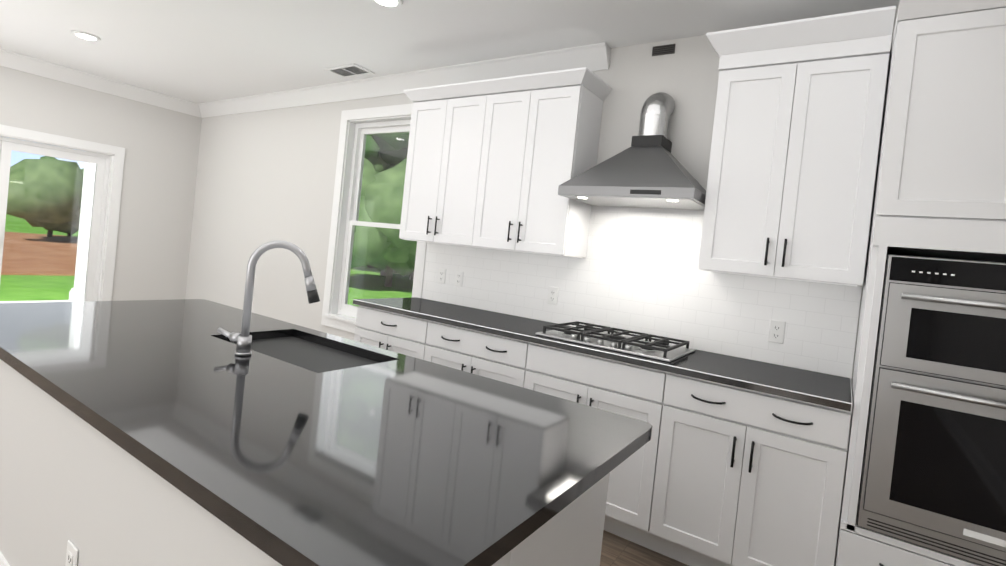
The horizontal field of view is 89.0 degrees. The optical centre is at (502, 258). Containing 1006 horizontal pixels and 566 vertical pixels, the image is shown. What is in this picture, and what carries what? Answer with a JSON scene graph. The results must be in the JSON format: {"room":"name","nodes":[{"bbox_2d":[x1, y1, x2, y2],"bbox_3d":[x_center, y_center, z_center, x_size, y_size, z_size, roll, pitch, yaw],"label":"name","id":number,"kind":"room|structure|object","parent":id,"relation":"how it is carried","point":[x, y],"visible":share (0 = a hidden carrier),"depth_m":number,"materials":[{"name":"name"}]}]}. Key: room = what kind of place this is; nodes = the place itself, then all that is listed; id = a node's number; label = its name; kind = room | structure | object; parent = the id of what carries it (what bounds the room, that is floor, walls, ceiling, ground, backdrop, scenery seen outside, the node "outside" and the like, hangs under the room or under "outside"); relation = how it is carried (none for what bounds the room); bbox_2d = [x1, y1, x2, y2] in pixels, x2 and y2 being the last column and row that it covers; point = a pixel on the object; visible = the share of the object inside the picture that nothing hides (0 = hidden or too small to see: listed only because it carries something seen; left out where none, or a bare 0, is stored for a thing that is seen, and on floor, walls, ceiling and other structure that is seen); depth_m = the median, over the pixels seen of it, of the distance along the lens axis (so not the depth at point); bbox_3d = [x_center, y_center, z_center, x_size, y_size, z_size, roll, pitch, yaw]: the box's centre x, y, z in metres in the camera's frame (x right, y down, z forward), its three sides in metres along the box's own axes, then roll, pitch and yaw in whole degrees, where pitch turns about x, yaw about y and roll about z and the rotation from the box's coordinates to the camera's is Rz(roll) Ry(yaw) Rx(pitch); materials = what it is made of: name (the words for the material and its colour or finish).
{"room":"kitchen","nodes":[
{"label":"kitchen","id":0,"kind":"room"},
{"bbox_2d":[0,66,201,300],"bbox_3d":[-5.912,-0.652,3.155,0.160,2.720,7.480,7,1,34],"label":"wall","id":1,"kind":"structure","parent":0,"point":[160,145],"depth_m":5.73,"materials":[{"name":"white paint"}]},
{"bbox_2d":[0,136,109,302],"bbox_3d":[-4.838,-0.182,4.845,0.095,1.947,1.714,7,1,34],"label":"sliding door","id":2,"kind":"structure","parent":1,"relation":"in","point":[8,146],"depth_m":5.29,"materials":[{"name":"white"}]},
{"bbox_2d":[0,124,124,300],"bbox_3d":[-4.774,-0.226,4.805,0.078,2.050,1.920,7,1,34],"label":"door frame","id":3,"kind":"structure","parent":1,"relation":"attached to","point":[112,211],"depth_m":5.51,"materials":[{"name":"white wood"}]},
{"bbox_2d":[0,48,200,116],"bbox_3d":[-5.628,-1.922,3.127,0.100,0.135,7.320,7,1,34],"label":"crown molding","id":4,"kind":"structure","parent":1,"relation":"attached to","point":[27,64],"depth_m":5.25,"materials":[{"name":"white wood"}]},
{"bbox_2d":[0,0,899,103],"bbox_3d":[-2.506,-1.684,1.023,7.960,0.100,7.640,7,1,34],"label":"ceiling","id":5,"kind":"structure","parent":0,"point":[199,51],"depth_m":3.52,"materials":[{"name":"white paint"}]},
{"bbox_2d":[71,30,100,40],"bbox_3d":[-3.299,-1.759,4.053,0.190,0.013,0.190,7,1,34],"label":"recessed light","id":6,"kind":"object","parent":5,"relation":"in","point":[85,35],"visible":0.98,"depth_m":4.03,"materials":[{"name":"white"}]},
{"bbox_2d":[324,63,374,77],"bbox_3d":[-1.273,-1.556,4.251,0.370,0.012,0.220,7,1,34],"label":"ceiling vent","id":7,"kind":"object","parent":5,"relation":"in","point":[352,70],"visible":0.96,"depth_m":4.25,"materials":[{"name":"white metal"}]},
{"bbox_2d":[372,0,402,7],"bbox_3d":[-0.662,-1.469,2.909,0.190,0.013,0.190,7,1,34],"label":"recessed light","id":8,"kind":"object","parent":5,"relation":"in","point":[391,3],"visible":0.98,"depth_m":2.93,"materials":[{"name":"white"}]},
{"bbox_2d":[185,7,897,383],"bbox_3d":[-0.570,-0.121,4.152,7.960,2.720,0.160,7,1,34],"label":"wall","id":9,"kind":"structure","parent":0,"point":[263,177],"depth_m":5.05,"materials":[{"name":"white paint"}]},
{"bbox_2d":[321,104,426,332],"bbox_3d":[-1.052,-0.316,4.446,1.200,1.980,0.185,7,1,34],"label":"double-hung window","id":10,"kind":"structure","parent":9,"relation":"in","point":[363,131],"depth_m":4.69,"materials":[{"name":"white"}]},
{"bbox_2d":[198,42,610,117],"bbox_3d":[-1.503,-1.525,4.692,5.235,0.135,0.100,7,1,34],"label":"crown molding","id":11,"kind":"structure","parent":9,"relation":"attached to","point":[593,57],"depth_m":4.12,"materials":[{"name":"white wood"}]},
{"bbox_2d":[399,83,486,246],"bbox_3d":[-0.343,-0.644,3.726,0.683,1.078,0.332,7,1,34],"label":"upper cabinet","id":12,"kind":"object","parent":9,"relation":"attached to","point":[445,144],"depth_m":3.57,"materials":[{"name":"white wood"}]},
{"bbox_2d":[471,71,606,257],"bbox_3d":[0.220,-0.580,3.345,0.683,1.078,0.332,7,1,34],"label":"upper cabinet","id":13,"kind":"object","parent":9,"relation":"attached to","point":[494,163],"depth_m":3.18,"materials":[{"name":"white wood"}]},
{"bbox_2d":[558,92,705,209],"bbox_3d":[0.783,-0.652,2.868,0.740,0.693,0.492,7,1,34],"label":"range hood","id":14,"kind":"object","parent":9,"relation":"attached to","point":[646,169],"visible":1,"depth_m":2.80,"materials":[{"name":"silver metal"}]},
{"bbox_2d":[422,205,861,377],"bbox_3d":[0.530,0.036,3.304,2.930,0.819,0.009,7,1,34],"label":"tile backsplash","id":15,"kind":"structure","parent":9,"relation":"attached to","point":[636,270],"depth_m":3.03,"materials":[{"name":"white tile"}]},
{"bbox_2d":[438,268,445,283],"bbox_3d":[-0.474,0.134,3.961,0.072,0.116,0.009,7,1,34],"label":"outlet","id":16,"kind":"object","parent":15,"relation":"attached to","point":[441,275],"visible":1,"depth_m":3.96,"materials":[{"name":"white plastic"}]},
{"bbox_2d":[454,270,462,286],"bbox_3d":[-0.334,0.150,3.866,0.072,0.116,0.009,7,1,34],"label":"outlet","id":17,"kind":"object","parent":15,"relation":"attached to","point":[458,278],"visible":1,"depth_m":3.86,"materials":[{"name":"white plastic"}]},
{"bbox_2d":[547,286,558,304],"bbox_3d":[0.333,0.246,3.415,0.072,0.116,0.009,7,1,34],"label":"outlet","id":18,"kind":"object","parent":15,"relation":"attached to","point":[552,295],"visible":1,"depth_m":3.41,"materials":[{"name":"white plastic"}]},
{"bbox_2d":[768,320,785,343],"bbox_3d":[1.429,0.381,2.674,0.072,0.116,0.009,7,1,34],"label":"outlet","id":19,"kind":"object","parent":15,"relation":"attached to","point":[776,331],"visible":1,"depth_m":2.67,"materials":[{"name":"white plastic"}]},
{"bbox_2d":[652,44,675,55],"bbox_3d":[0.965,-1.254,3.079,0.135,0.055,0.011,7,1,34],"label":"air vent","id":20,"kind":"object","parent":9,"relation":"in","point":[663,50],"visible":1,"depth_m":3.08,"materials":[{"name":"grey metal"}]},
{"bbox_2d":[698,6,895,285],"bbox_3d":[1.380,-0.496,2.526,0.757,1.184,0.396,7,1,34],"label":"upper cabinet","id":21,"kind":"object","parent":9,"relation":"attached to","point":[798,117],"visible":1,"depth_m":2.37,"materials":[{"name":"white wood"}]},
{"bbox_2d":[600,530,688,565],"bbox_3d":[-2.794,1.121,1.071,7.960,0.100,7.640,7,1,34],"label":"floor","id":22,"kind":"structure","parent":0,"point":[616,550],"depth_m":2.41,"materials":[{"name":"brown wood"}]},
{"bbox_2d":[0,359,650,565],"bbox_3d":[-0.902,0.850,1.879,2.482,0.798,1.128,7,1,34],"label":"kitchen island","id":23,"kind":"object","parent":22,"relation":"on","point":[62,480],"depth_m":1.43,"materials":[{"name":"white paint"}]},
{"bbox_2d":[65,540,78,565],"bbox_3d":[-1.203,0.854,1.425,0.072,0.116,0.009,7,1,34],"label":"outlet","id":24,"kind":"object","parent":23,"relation":"attached to","point":[72,553],"visible":1,"depth_m":1.42,"materials":[{"name":"white plastic"}]},
{"bbox_2d":[0,299,652,565],"bbox_3d":[-1.057,0.404,2.026,2.985,0.052,1.174,7,1,34],"label":"island countertop","id":25,"kind":"structure","parent":23,"relation":"on","point":[398,460],"depth_m":1.36,"materials":[{"name":"black stone"}]},
{"bbox_2d":[217,240,319,355],"bbox_3d":[-0.934,0.155,2.064,0.338,0.465,0.236,7,1,34],"label":"pull-down faucet","id":26,"kind":"object","parent":25,"relation":"on","point":[243,339],"visible":1,"depth_m":2.02,"materials":[{"name":"grey metal"}]},
{"bbox_2d":[228,335,379,370],"bbox_3d":[-0.900,0.549,2.271,0.844,0.235,0.484,7,1,34],"label":"sink","id":27,"kind":"object","parent":25,"relation":"in","point":[290,348],"depth_m":2.33,"materials":[{"name":"grey metal"}]},
{"bbox_2d":[353,297,852,565],"bbox_3d":[0.274,0.890,3.036,2.897,0.920,0.658,7,1,34],"label":"base cabinet","id":28,"kind":"object","parent":22,"relation":"on","point":[735,461],"visible":0.71,"depth_m":2.33,"materials":[{"name":"white wood"}]},
{"bbox_2d":[535,321,694,361],"bbox_3d":[0.622,0.440,2.827,0.740,0.052,0.495,7,1,34],"label":"gas cooktop","id":29,"kind":"object","parent":28,"relation":"in","point":[661,348],"visible":1,"depth_m":2.73,"materials":[{"name":"silver metal"}]},
{"bbox_2d":[834,0,1005,565],"bbox_3d":[1.934,0.304,1.939,0.955,2.462,0.686,7,1,34],"label":"tall cabinet","id":30,"kind":"object","parent":22,"relation":"on","point":[940,187],"visible":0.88,"depth_m":1.88,"materials":[{"name":"white wood"}]},
{"bbox_2d":[857,254,1005,565],"bbox_3d":[1.836,0.543,1.945,0.725,1.035,0.670,7,1,34],"label":"double wall oven","id":31,"kind":"object","parent":30,"relation":"in","point":[933,474],"visible":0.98,"depth_m":1.80,"materials":[{"name":"silver metal"}]},
{"label":"outside","id":32,"kind":"structure","parent":0,"visible":0},
{"bbox_2d":[0,214,412,317],"bbox_3d":[-3.613,0.744,31.205,120.000,0.260,110.000,7,1,34],"label":"lawn","id":33,"kind":"structure","parent":32,"point":[66,286],"depth_m":13.17,"materials":[{"name":"green plant"}]},
{"bbox_2d":[0,300,68,302],"bbox_3d":[-5.933,0.751,5.952,2.730,0.110,7.500,7,1,34],"label":"porch","id":34,"kind":"object","parent":33,"relation":"on","point":[33,301],"depth_m":7.19,"materials":[{"name":"concrete"}]},
{"bbox_2d":[69,152,98,301],"bbox_3d":[-5.904,-0.798,7.375,0.280,2.930,0.280,7,1,34],"label":"porch post","id":35,"kind":"object","parent":34,"relation":"on","point":[87,205],"depth_m":7.27,"materials":[{"name":"white wood"}]},
{"bbox_2d":[1,232,77,275],"bbox_3d":[-18.105,-0.593,13.574,17.500,0.039,20.500,7,1,34],"label":"soil","id":36,"kind":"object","parent":33,"relation":"on","point":[30,241],"depth_m":14.43,"materials":[{"name":"red soil"}]},
{"bbox_2d":[40,156,57,236],"bbox_3d":[-19.654,-2.709,22.506,2.072,3.543,2.126,7,1,34],"label":"tree","id":37,"kind":"object","parent":36,"relation":"on","point":[48,231],"depth_m":22.37,"materials":[{"name":"green plant"}]},
{"bbox_2d":[364,135,407,286],"bbox_3d":[-3.267,-2.095,15.397,3.579,5.909,3.676,7,1,34],"label":"tree","id":38,"kind":"object","parent":33,"relation":"on","point":[388,155],"depth_m":14.74,"materials":[{"name":"green plant"}]},
{"bbox_2d":[374,132,408,170],"bbox_3d":[-2.182,-3.027,16.017,4.997,7.963,4.832,7,1,34],"label":"tree","id":39,"kind":"object","parent":33,"relation":"on","point":[399,140],"depth_m":14.28,"materials":[{"name":"green plant"}]}
]}

